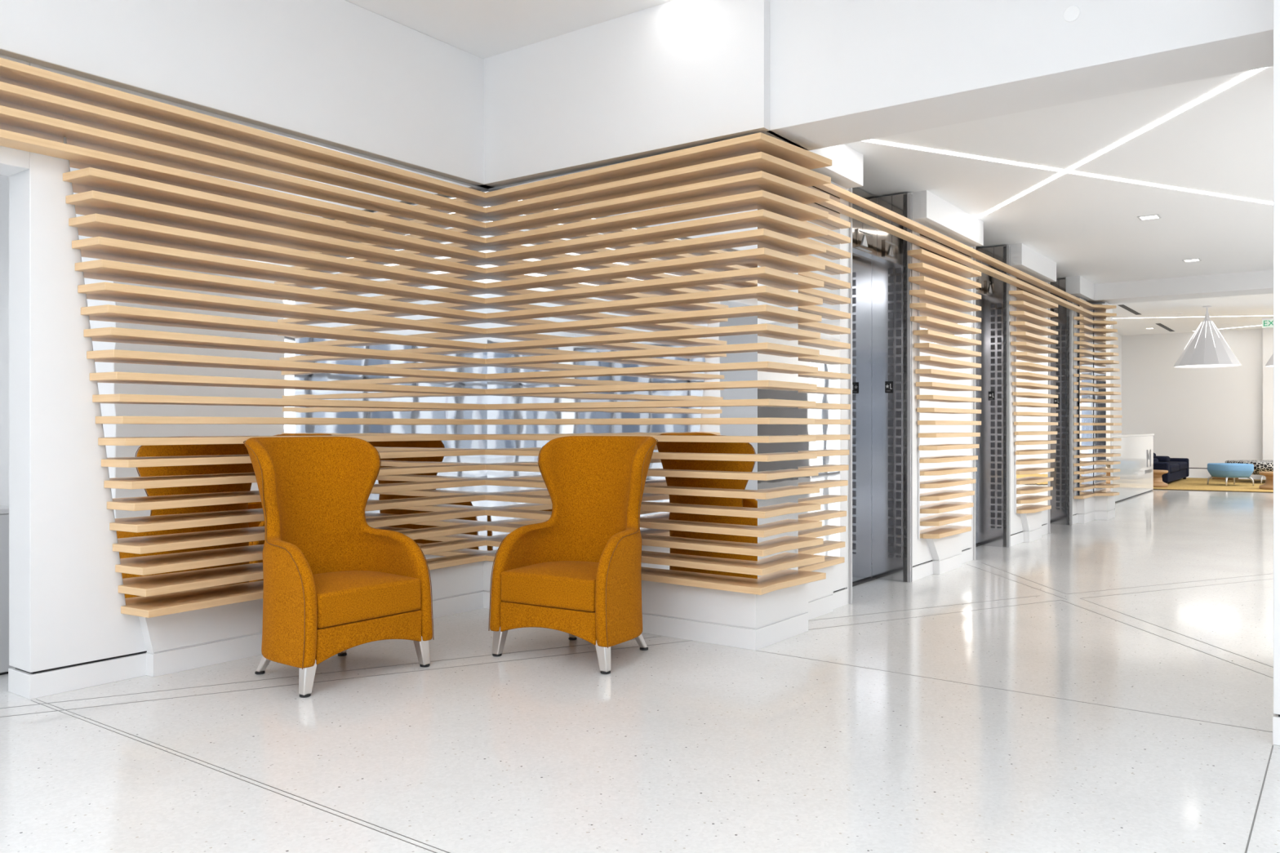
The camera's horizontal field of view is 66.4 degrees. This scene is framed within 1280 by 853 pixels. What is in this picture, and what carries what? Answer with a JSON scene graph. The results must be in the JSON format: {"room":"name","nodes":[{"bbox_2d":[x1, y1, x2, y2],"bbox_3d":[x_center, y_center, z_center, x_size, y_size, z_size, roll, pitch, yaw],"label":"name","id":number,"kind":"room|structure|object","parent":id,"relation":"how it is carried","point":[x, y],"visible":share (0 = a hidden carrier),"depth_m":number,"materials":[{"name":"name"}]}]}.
{"room":"office lobby","nodes":[
{"label":"office lobby","id":0,"kind":"room"},
{"bbox_2d":[0,174,8,506],"bbox_3d":[-4.975,-0.265,4.259,2.944,3.000,3.850,0,0,36],"label":"wall","id":1,"kind":"structure","parent":0,"point":[4,180],"depth_m":5.27,"materials":[{"name":"white paint"}]},
{"bbox_2d":[0,0,494,672],"bbox_3d":[-4.871,-0.694,1.650,0.289,3.617,12.950,0,0,36],"label":"wall","id":2,"kind":"structure","parent":0,"point":[344,76],"depth_m":4.68,"materials":[{"name":"white paint"}]},
{"bbox_2d":[8,653,146,699],"bbox_3d":[-5.616,1.181,0.677,0.226,0.108,10.500,0,0,36],"label":"baseboard","id":3,"kind":"structure","parent":2,"relation":"attached to","point":[28,686],"depth_m":4.58,"materials":[{"name":"white paint"}]},
{"bbox_2d":[15,651,146,674],"bbox_3d":[-5.584,1.121,0.716,0.180,0.016,10.400,0,0,36],"label":"trim","id":4,"kind":"structure","parent":2,"relation":"attached to","point":[142,652],"depth_m":4.63,"materials":[{"name":"grey metal"}]},
{"bbox_2d":[138,560,833,677],"bbox_3d":[-0.662,1.072,6.007,4.033,0.326,1.718,0,0,-11],"label":"trim","id":5,"kind":"structure","parent":2,"relation":"attached to","point":[180,642],"depth_m":5.54,"materials":[{"name":"white paint"}]},
{"bbox_2d":[0,57,831,617],"bbox_3d":[-2.034,-0.358,3.435,2.352,2.534,7.571,0,0,36],"label":"screen","id":6,"kind":"object","parent":5,"relation":"on","point":[242,282],"visible":0.96,"depth_m":5.62,"materials":[{"name":"brown wood"}]},
{"bbox_2d":[798,182,850,571],"bbox_3d":[1.150,-0.358,6.311,0.092,2.534,0.814,0,0,36],"label":"screen","id":7,"kind":"object","parent":5,"relation":"on","point":[826,412],"visible":0.52,"depth_m":6.40,"materials":[{"name":"brown wood"}]},
{"bbox_2d":[346,0,673,58],"bbox_3d":[-0.506,-2.602,-1.548,11.400,0.200,13.300,0,0,36],"label":"ceiling","id":8,"kind":"structure","parent":0,"point":[482,28],"depth_m":5.97,"materials":[{"name":"white paint"}]},
{"bbox_2d":[769,0,1273,150],"bbox_3d":[2.521,-2.086,4.445,4.140,0.873,0.493,0,0,36],"label":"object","id":9,"kind":"structure","parent":8,"relation":"attached to","point":[842,72],"depth_m":4.85,"materials":[{"name":"white paint"}]},
{"bbox_2d":[1062,4,1080,22],"bbox_3d":[1.995,-1.909,4.520,0.076,0.076,0.004,0,0,36],"label":"sprinkler cover","id":10,"kind":"object","parent":9,"relation":"attached to","point":[1071,13],"visible":1,"depth_m":4.52,"materials":[{"name":"white paint"}]},
{"bbox_2d":[0,489,1279,852],"bbox_3d":[5.286,1.335,7.284,16.000,0.200,36.400,0,0,36],"label":"floor","id":11,"kind":"structure","parent":0,"point":[690,746],"depth_m":3.94,"materials":[{"name":"stone"}]},
{"bbox_2d":[0,505,13,675],"bbox_3d":[-3.300,0.823,4.903,0.290,0.825,0.290,0,0,36],"label":"bin","id":12,"kind":"object","parent":11,"relation":"on","point":[4,509],"visible":0.42,"depth_m":4.86,"materials":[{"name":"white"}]},
{"bbox_2d":[31,700,436,852],"bbox_3d":[-1.167,1.236,3.253,3.910,0.003,0.004,0,0,36],"label":"joint","id":13,"kind":"object","parent":11,"relation":"on","point":[31,700],"visible":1,"depth_m":3.36,"materials":[{"name":"silver metal"}]},
{"bbox_2d":[36,699,449,852],"bbox_3d":[-1.154,1.236,3.271,3.910,0.003,0.004,0,0,36],"label":"joint","id":14,"kind":"object","parent":11,"relation":"on","point":[37,700],"visible":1,"depth_m":3.37,"materials":[{"name":"silver metal"}]},
{"bbox_2d":[1,636,657,708],"bbox_3d":[-1.801,1.236,4.783,4.308,0.003,0.006,0,0,-27],"label":"joint","id":15,"kind":"object","parent":11,"relation":"on","point":[654,637],"visible":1,"depth_m":4.79,"materials":[{"name":"silver metal"}]},
{"bbox_2d":[243,436,434,697],"bbox_3d":[-1.574,0.645,4.946,0.732,1.180,0.774,0,0,37],"label":"armchair","id":16,"kind":"object","parent":11,"relation":"on","point":[335,583],"visible":1,"depth_m":4.95,"materials":[{"name":"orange fabric"}]},
{"bbox_2d":[312,570,421,628],"bbox_3d":[-1.489,0.839,4.882,0.496,0.186,0.608,0,0,37],"label":"seat cushion","id":17,"kind":"object","parent":16,"relation":"on","point":[344,599],"depth_m":4.75,"materials":[{"name":"orange fabric"}]},
{"bbox_2d":[0,640,688,717],"bbox_3d":[-1.655,1.236,4.677,4.377,0.003,0.006,0,0,-26],"label":"joint","id":18,"kind":"object","parent":11,"relation":"on","point":[685,641],"visible":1,"depth_m":4.68,"materials":[{"name":"silver metal"}]},
{"bbox_2d":[488,435,657,674],"bbox_3d":[-0.302,0.645,5.351,0.774,1.180,0.732,0,0,32],"label":"armchair","id":19,"kind":"object","parent":11,"relation":"on","point":[576,572],"visible":1,"depth_m":5.25,"materials":[{"name":"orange fabric"}]},
{"bbox_2d":[501,560,598,612],"bbox_3d":[-0.359,0.839,5.261,0.608,0.186,0.496,0,0,32],"label":"seat cushion","id":20,"kind":"object","parent":19,"relation":"on","point":[550,586],"depth_m":5.08,"materials":[{"name":"orange fabric"}]},
{"bbox_2d":[831,181,847,608],"bbox_3d":[1.119,-0.315,6.836,0.582,3.100,0.290,0,0,36],"label":"pier","id":21,"kind":"object","parent":11,"relation":"on","point":[840,571],"visible":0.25,"depth_m":6.72,"materials":[{"name":"white paint"}]},
{"bbox_2d":[844,188,848,604],"bbox_3d":[1.211,-0.315,6.964,0.580,3.100,0.025,0,0,36],"label":"door frame","id":22,"kind":"structure","parent":21,"relation":"attached to","point":[847,587],"depth_m":6.80,"materials":[{"name":"white paint"}]},
{"bbox_2d":[848,186,912,604],"bbox_3d":[1.659,-0.307,7.390,0.395,3.085,1.222,0,0,36],"label":"elevator","id":23,"kind":"object","parent":11,"relation":"on","point":[881,326],"visible":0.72,"depth_m":7.80,"materials":[{"name":"silver metal"}]},
{"bbox_2d":[871,191,971,581],"bbox_3d":[2.375,-0.315,8.567,0.582,3.100,1.523,0,0,36],"label":"pier","id":24,"kind":"object","parent":11,"relation":"on","point":[922,553],"visible":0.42,"depth_m":7.86,"materials":[{"name":"white paint"}]},
{"bbox_2d":[912,547,969,567],"bbox_3d":[2.408,1.121,8.543,0.464,0.016,1.515,0,0,36],"label":"trim","id":25,"kind":"structure","parent":24,"relation":"attached to","point":[969,548],"depth_m":8.10,"materials":[{"name":"grey metal"}]},
{"bbox_2d":[907,232,981,538],"bbox_3d":[2.611,-0.358,8.267,0.154,2.534,1.590,0,0,36],"label":"screen","id":26,"kind":"object","parent":24,"relation":"attached to","point":[944,306],"visible":1,"depth_m":8.17,"materials":[{"name":"brown wood"}]},
{"bbox_2d":[969,246,973,560],"bbox_3d":[2.834,-0.315,9.200,0.580,3.100,0.041,0,0,36],"label":"door frame","id":27,"kind":"structure","parent":24,"relation":"attached to","point":[971,548],"depth_m":9.04,"materials":[{"name":"white paint"}]},
{"bbox_2d":[808,595,1035,621],"bbox_3d":[1.992,1.236,6.676,2.062,0.003,0.006,0,0,-26],"label":"joint","id":28,"kind":"object","parent":11,"relation":"on","point":[1033,596],"visible":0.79,"depth_m":6.63,"materials":[{"name":"silver metal"}]},
{"bbox_2d":[808,600,1059,630],"bbox_3d":[2.010,1.236,6.449,2.219,0.003,0.006,0,0,-27],"label":"joint","id":29,"kind":"object","parent":11,"relation":"on","point":[1057,600],"visible":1,"depth_m":6.37,"materials":[{"name":"silver metal"}]},
{"bbox_2d":[926,533,961,574],"bbox_3d":[2.587,1.072,8.329,0.065,0.326,0.759,0,0,36],"label":"trim","id":30,"kind":"structure","parent":11,"relation":"on","point":[945,552],"depth_m":8.27,"materials":[{"name":"white paint"}]},
{"bbox_2d":[973,245,1010,559],"bbox_3d":[3.287,-0.307,9.633,0.395,3.085,1.222,0,0,36],"label":"elevator","id":31,"kind":"object","parent":11,"relation":"on","point":[992,486],"visible":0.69,"depth_m":10.06,"materials":[{"name":"grey metal"}]},
{"bbox_2d":[980,244,1047,546],"bbox_3d":[4.008,-0.315,10.816,0.582,3.100,1.544,0,0,36],"label":"pier","id":32,"kind":"object","parent":11,"relation":"on","point":[1016,526],"visible":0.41,"depth_m":10.14,"materials":[{"name":"white paint"}]},
{"bbox_2d":[1008,276,1057,513],"bbox_3d":[4.262,-0.358,10.542,0.154,2.534,1.589,0,0,36],"label":"screen","id":33,"kind":"object","parent":32,"relation":"attached to","point":[1031,313],"visible":1,"depth_m":10.46,"materials":[{"name":"brown wood"}]},
{"bbox_2d":[1045,282,1048,533],"bbox_3d":[4.469,-0.315,11.454,0.580,3.100,0.030,0,0,36],"label":"door frame","id":34,"kind":"structure","parent":32,"relation":"attached to","point":[1047,282],"depth_m":11.29,"materials":[{"name":"white paint"}]},
{"bbox_2d":[757,650,1271,732],"bbox_3d":[1.599,1.236,4.668,2.405,0.003,0.005,0,0,37],"label":"joint","id":35,"kind":"object","parent":11,"relation":"on","point":[757,651],"visible":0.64,"depth_m":4.50,"materials":[{"name":"silver metal"}]},
{"bbox_2d":[967,564,1066,599],"bbox_3d":[2.987,1.236,7.875,0.006,0.003,1.797,0,0,-4],"label":"joint","id":36,"kind":"object","parent":11,"relation":"on","point":[967,564],"visible":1,"depth_m":7.70,"materials":[{"name":"silver metal"}]},
{"bbox_2d":[981,562,1066,594],"bbox_3d":[3.118,1.236,8.034,0.006,0.003,1.656,0,0,-2],"label":"joint","id":37,"kind":"object","parent":11,"relation":"on","point":[981,562],"visible":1,"depth_m":7.91,"materials":[{"name":"silver metal"}]},
{"bbox_2d":[1020,511,1041,542],"bbox_3d":[4.228,1.072,10.585,0.070,0.326,0.659,0,0,36],"label":"trim","id":38,"kind":"structure","parent":11,"relation":"on","point":[1031,522],"depth_m":10.49,"materials":[{"name":"white paint"}]},
{"bbox_2d":[1048,279,1072,533],"bbox_3d":[4.919,-0.307,11.882,0.395,3.085,1.222,0,0,36],"label":"elevator","id":39,"kind":"object","parent":11,"relation":"on","point":[1060,513],"visible":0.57,"depth_m":12.29,"materials":[{"name":"grey metal"}]},
{"bbox_2d":[1056,278,1112,524],"bbox_3d":[5.096,-0.515,13.423,2.282,3.500,1.485,0,0,36],"label":"pier","id":40,"kind":"object","parent":11,"relation":"on","point":[1074,500],"visible":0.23,"depth_m":12.46,"materials":[{"name":"white paint"}]},
{"bbox_2d":[814,182,1084,303],"bbox_3d":[3.234,-1.567,9.135,0.095,0.036,7.834,0,0,36],"label":"rail","id":41,"kind":"object","parent":40,"relation":"attached to","point":[832,188],"visible":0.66,"depth_m":8.04,"materials":[{"name":"brown wood"}]},
{"bbox_2d":[816,198,1084,311],"bbox_3d":[3.234,-1.464,9.135,0.095,0.036,7.834,0,0,36],"label":"rail","id":42,"kind":"object","parent":40,"relation":"attached to","point":[832,204],"visible":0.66,"depth_m":8.06,"materials":[{"name":"brown wood"}]},
{"bbox_2d":[1076,495,1115,523],"bbox_3d":[6.019,1.072,12.899,0.250,0.326,1.150,0,0,36],"label":"trim","id":43,"kind":"structure","parent":11,"relation":"on","point":[1094,508],"depth_m":12.91,"materials":[{"name":"white paint"}]},
{"bbox_2d":[1073,297,1122,498],"bbox_3d":[5.976,-0.358,12.739,0.349,2.534,1.398,0,0,36],"label":"screen","id":44,"kind":"object","parent":43,"relation":"on","point":[1083,415],"visible":1,"depth_m":12.79,"materials":[{"name":"brown wood"}]},
{"bbox_2d":[1112,433,1154,502],"bbox_3d":[8.263,0.688,17.393,0.965,1.095,4.260,0,0,36],"label":"reception desk","id":45,"kind":"object","parent":11,"relation":"on","point":[1135,474],"visible":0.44,"depth_m":17.17,"materials":[{"name":"white glass"}]},
{"bbox_2d":[1112,433,1154,437],"bbox_3d":[8.263,0.158,17.393,0.965,0.035,4.260,0,0,36],"label":"countertop","id":46,"kind":"structure","parent":45,"relation":"on","point":[1114,435],"depth_m":17.25,"materials":[{"name":"white glass"}]},
{"bbox_2d":[1061,600,1273,678],"bbox_3d":[3.054,1.236,5.828,0.006,0.003,2.263,0,0,-3],"label":"joint","id":47,"kind":"object","parent":11,"relation":"on","point":[1061,600],"visible":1,"depth_m":5.58,"materials":[{"name":"silver metal"}]},
{"bbox_2d":[1066,573,1268,594],"bbox_3d":[5.081,1.236,8.099,4.268,0.003,0.006,0,0,-25],"label":"joint","id":48,"kind":"object","parent":11,"relation":"on","point":[1265,574],"visible":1,"depth_m":7.66,"materials":[{"name":"silver metal"}]},
{"bbox_2d":[1080,598,1273,667],"bbox_3d":[3.211,1.236,5.843,0.006,0.003,2.361,0,0,-2],"label":"joint","id":49,"kind":"object","parent":11,"relation":"on","point":[1081,598],"visible":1,"depth_m":5.77,"materials":[{"name":"silver metal"}]},
{"bbox_2d":[1083,578,1271,598],"bbox_3d":[5.072,1.236,7.897,4.202,0.003,0.006,0,0,-25],"label":"joint","id":50,"kind":"object","parent":11,"relation":"on","point":[1269,579],"visible":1,"depth_m":7.43,"materials":[{"name":"silver metal"}]},
{"bbox_2d":[1153,477,1273,493],"bbox_3d":[12.949,1.226,20.091,6.460,0.018,5.268,0,0,36],"label":"rug","id":51,"kind":"object","parent":11,"relation":"on","point":[1189,483],"visible":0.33,"depth_m":19.97,"materials":[{"name":"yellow carpet"}]},
{"bbox_2d":[1153,469,1168,487],"bbox_3d":[10.403,1.051,19.818,0.530,0.332,0.530,0,0,36],"label":"table","id":52,"kind":"object","parent":51,"relation":"on","point":[1157,479],"visible":0.44,"depth_m":19.62,"materials":[{"name":"brown wood"}]},
{"bbox_2d":[1153,453,1188,483],"bbox_3d":[11.413,0.916,21.619,0.920,0.602,3.240,0,0,36],"label":"sofa","id":53,"kind":"object","parent":51,"relation":"on","point":[1177,468],"visible":0.48,"depth_m":21.17,"materials":[{"name":"blue fabric"}]},
{"bbox_2d":[1153,456,1170,462],"bbox_3d":[11.837,0.745,22.237,0.340,0.140,0.500,0,0,36],"label":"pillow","id":54,"kind":"object","parent":53,"relation":"on","point":[1161,459],"depth_m":22.02,"materials":[{"name":"black fabric"}]},
{"bbox_2d":[1169,463,1179,473],"bbox_3d":[11.129,0.890,20.997,0.650,0.170,1.320,0,0,36],"label":"seat cushion","id":55,"kind":"object","parent":53,"relation":"on","point":[1174,468],"depth_m":20.83,"materials":[{"name":"black fabric"}]},
{"bbox_2d":[1168,461,1187,471],"bbox_3d":[11.915,0.890,22.081,0.650,0.170,1.320,0,0,36],"label":"seat cushion","id":56,"kind":"object","parent":53,"relation":"on","point":[1183,464],"depth_m":21.92,"materials":[{"name":"black fabric"}]},
{"bbox_2d":[1212,476,1238,479],"bbox_3d":[13.531,1.051,22.614,0.530,0.332,0.530,0,0,36],"label":"table","id":57,"kind":"object","parent":51,"relation":"on","point":[1213,477],"visible":0.15,"depth_m":22.41,"materials":[{"name":"brown wood"}]},
{"bbox_2d":[1207,462,1253,485],"bbox_3d":[12.219,0.990,20.243,0.740,0.448,0.740,0,0,-4],"label":"ottoman","id":58,"kind":"object","parent":51,"relation":"on","point":[1227,470],"visible":1,"depth_m":19.95,"materials":[{"name":"blue fabric"}]},
{"bbox_2d":[1225,460,1273,484],"bbox_3d":[13.817,0.986,21.356,1.613,0.459,1.613,0,0,1],"label":"patterned ottoman","id":59,"kind":"object","parent":51,"relation":"on","point":[1259,465],"visible":0.53,"depth_m":20.79,"materials":[{"name":"fabric"}]},
{"bbox_2d":[1258,471,1273,489],"bbox_3d":[12.326,1.051,18.979,0.530,0.332,0.530,0,0,36],"label":"table","id":60,"kind":"object","parent":51,"relation":"on","point":[1268,485],"visible":0.62,"depth_m":18.91,"materials":[{"name":"brown wood"}]},
{"bbox_2d":[1244,745,1273,852],"bbox_3d":[1.476,1.236,2.451,0.005,0.003,3.300,0,0,36],"label":"joint","id":61,"kind":"object","parent":11,"relation":"on","point":[1267,767],"visible":1,"depth_m":3.20,"materials":[{"name":"silver metal"}]},
{"bbox_2d":[477,0,806,191],"bbox_3d":[0.118,-0.633,6.600,2.338,3.737,1.298,0,0,36],"label":"wall","id":62,"kind":"structure","parent":0,"point":[674,75],"depth_m":5.94,"materials":[{"name":"white paint"}]},
{"bbox_2d":[808,144,862,188],"bbox_3d":[1.161,-1.767,6.342,0.170,0.236,1.030,0,0,36],"label":"trim","id":63,"kind":"structure","parent":62,"relation":"attached to","point":[846,171],"depth_m":6.48,"materials":[{"name":"white paint"}]},
{"bbox_2d":[844,66,1273,284],"bbox_3d":[6.764,-1.965,7.107,9.800,0.200,8.950,0,0,36],"label":"ceiling","id":64,"kind":"structure","parent":0,"point":[1091,227],"depth_m":7.30,"materials":[{"name":"white paint"}]},
{"bbox_2d":[911,190,983,246],"bbox_3d":[2.627,-1.767,8.363,0.170,0.236,1.477,0,0,36],"label":"trim","id":65,"kind":"structure","parent":64,"relation":"attached to","point":[931,211],"depth_m":8.14,"materials":[{"name":"white paint"}]},
{"bbox_2d":[1009,243,1056,282],"bbox_3d":[4.245,-1.767,10.591,0.170,0.236,1.450,0,0,36],"label":"trim","id":66,"kind":"structure","parent":64,"relation":"attached to","point":[1024,259],"depth_m":10.34,"materials":[{"name":"white paint"}]},
{"bbox_2d":[862,138,1273,204],"bbox_3d":[4.217,-1.868,7.660,7.029,0.014,0.050,0,0,-25],"label":"ceiling light strip","id":67,"kind":"object","parent":64,"relation":"attached to","point":[871,140],"visible":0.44,"depth_m":7.08,"materials":[{"name":"white plastic"}]},
{"bbox_2d":[1065,275,1094,301],"bbox_3d":[5.628,-1.767,12.497,0.170,0.236,0.840,0,0,36],"label":"trim","id":68,"kind":"structure","parent":64,"relation":"attached to","point":[1078,286],"depth_m":12.20,"materials":[{"name":"white paint"}]},
{"bbox_2d":[975,66,1267,218],"bbox_3d":[3.135,-1.868,6.635,0.050,0.014,4.230,0,0,-3],"label":"ceiling light strip","id":69,"kind":"object","parent":64,"relation":"attached to","point":[1252,72],"visible":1,"depth_m":6.21,"materials":[{"name":"white plastic"}]},
{"bbox_2d":[1137,213,1161,220],"bbox_3d":[4.534,-1.862,8.705,0.170,0.006,0.170,0,0,36],"label":"recessed light","id":70,"kind":"object","parent":64,"relation":"in","point":[1150,216],"visible":1,"depth_m":8.71,"materials":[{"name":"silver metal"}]},
{"bbox_2d":[1182,257,1201,262],"bbox_3d":[6.180,-1.862,10.953,0.170,0.006,0.170,0,0,36],"label":"recessed light","id":71,"kind":"object","parent":64,"relation":"in","point":[1197,259],"visible":1,"depth_m":10.94,"materials":[{"name":"silver metal"}]},
{"bbox_2d":[1112,332,1121,430],"bbox_3d":[8.311,-0.515,19.545,0.296,3.500,12.200,0,0,36],"label":"wall","id":72,"kind":"structure","parent":0,"point":[1118,342],"depth_m":24.01,"materials":[{"name":"white paint"}]},
{"bbox_2d":[1088,270,1273,304],"bbox_3d":[8.822,-2.007,11.050,11.100,0.716,0.550,0,0,36],"label":"ceiling beam","id":73,"kind":"structure","parent":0,"point":[1255,282],"depth_m":12.24,"materials":[{"name":"white paint"}]},
{"bbox_2d":[1112,293,1273,335],"bbox_3d":[12.389,-2.365,16.647,10.300,0.200,12.900,0,0,36],"label":"ceiling","id":74,"kind":"structure","parent":0,"point":[1255,308],"depth_m":19.81,"materials":[{"name":"white paint"}]},
{"bbox_2d":[1118,304,1140,315],"bbox_3d":[9.515,-2.268,18.986,0.100,0.014,1.950,0,0,36],"label":"ceiling vent","id":75,"kind":"object","parent":74,"relation":"in","point":[1123,306],"visible":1,"depth_m":18.94,"materials":[{"name":"black metal"}]},
{"bbox_2d":[1155,323,1174,331],"bbox_3d":[12.023,-2.268,22.374,0.100,0.014,2.200,0,0,36],"label":"ceiling vent","id":76,"kind":"object","parent":74,"relation":"in","point":[1158,324],"visible":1,"depth_m":22.30,"materials":[{"name":"black metal"}]},
{"bbox_2d":[1124,315,1273,318],"bbox_3d":[13.989,-2.268,19.773,9.583,0.014,0.050,0,0,10],"label":"ceiling light strip","id":77,"kind":"object","parent":74,"relation":"attached to","point":[1266,315],"visible":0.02,"depth_m":20.21,"materials":[{"name":"white plastic"}]},
{"bbox_2d":[1173,306,1241,368],"bbox_3d":[10.680,-1.700,18.417,1.102,1.130,1.130,0,0,36],"label":"pendant lamp","id":78,"kind":"object","parent":74,"relation":"hanging from","point":[1207,348],"visible":1,"depth_m":18.18,"materials":[{"name":"white metal"}]},
{"bbox_2d":[1177,364,1238,367],"bbox_3d":[10.680,-1.161,18.417,1.070,0.028,1.070,0,0,36],"label":"diffuser","id":79,"kind":"object","parent":78,"relation":"attached to","point":[1178,365],"depth_m":18.52,"materials":[{"name":"white plastic"}]},
{"bbox_2d":[1262,317,1273,328],"bbox_3d":[13.159,-2.165,20.351,0.362,0.200,0.040,0,0,36],"label":"exit sign","id":80,"kind":"object","parent":74,"relation":"hanging from","point":[1268,322],"visible":0.71,"depth_m":20.39,"materials":[{"name":"white plastic"}]},
{"bbox_2d":[1264,353,1273,367],"bbox_3d":[12.289,-1.700,18.203,1.102,1.130,1.130,0,0,36],"label":"pendant lamp","id":81,"kind":"object","parent":74,"relation":"hanging from","point":[1270,362],"visible":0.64,"depth_m":18.32,"materials":[{"name":"white"}]},
{"bbox_2d":[1121,327,1273,467],"bbox_3d":[16.001,-0.515,21.539,10.200,3.500,0.340,0,0,36],"label":"wall","id":82,"kind":"structure","parent":0,"point":[1203,416],"depth_m":23.39,"materials":[{"name":"white paint"}]},
{"bbox_2d":[1186,468,1266,479],"bbox_3d":[15.937,1.123,21.452,9.800,0.225,0.155,0,0,36],"label":"baseboard","id":83,"kind":"structure","parent":82,"relation":"attached to","point":[1193,473],"depth_m":23.34,"materials":[{"name":"white paint"}]},
{"bbox_2d":[1272,0,1279,746],"bbox_3d":[3.644,-0.633,4.035,1.644,3.737,1.792,0,0,36],"label":"wall","id":84,"kind":"structure","parent":0,"point":[1276,719],"depth_m":3.79,"materials":[{"name":"white paint"}]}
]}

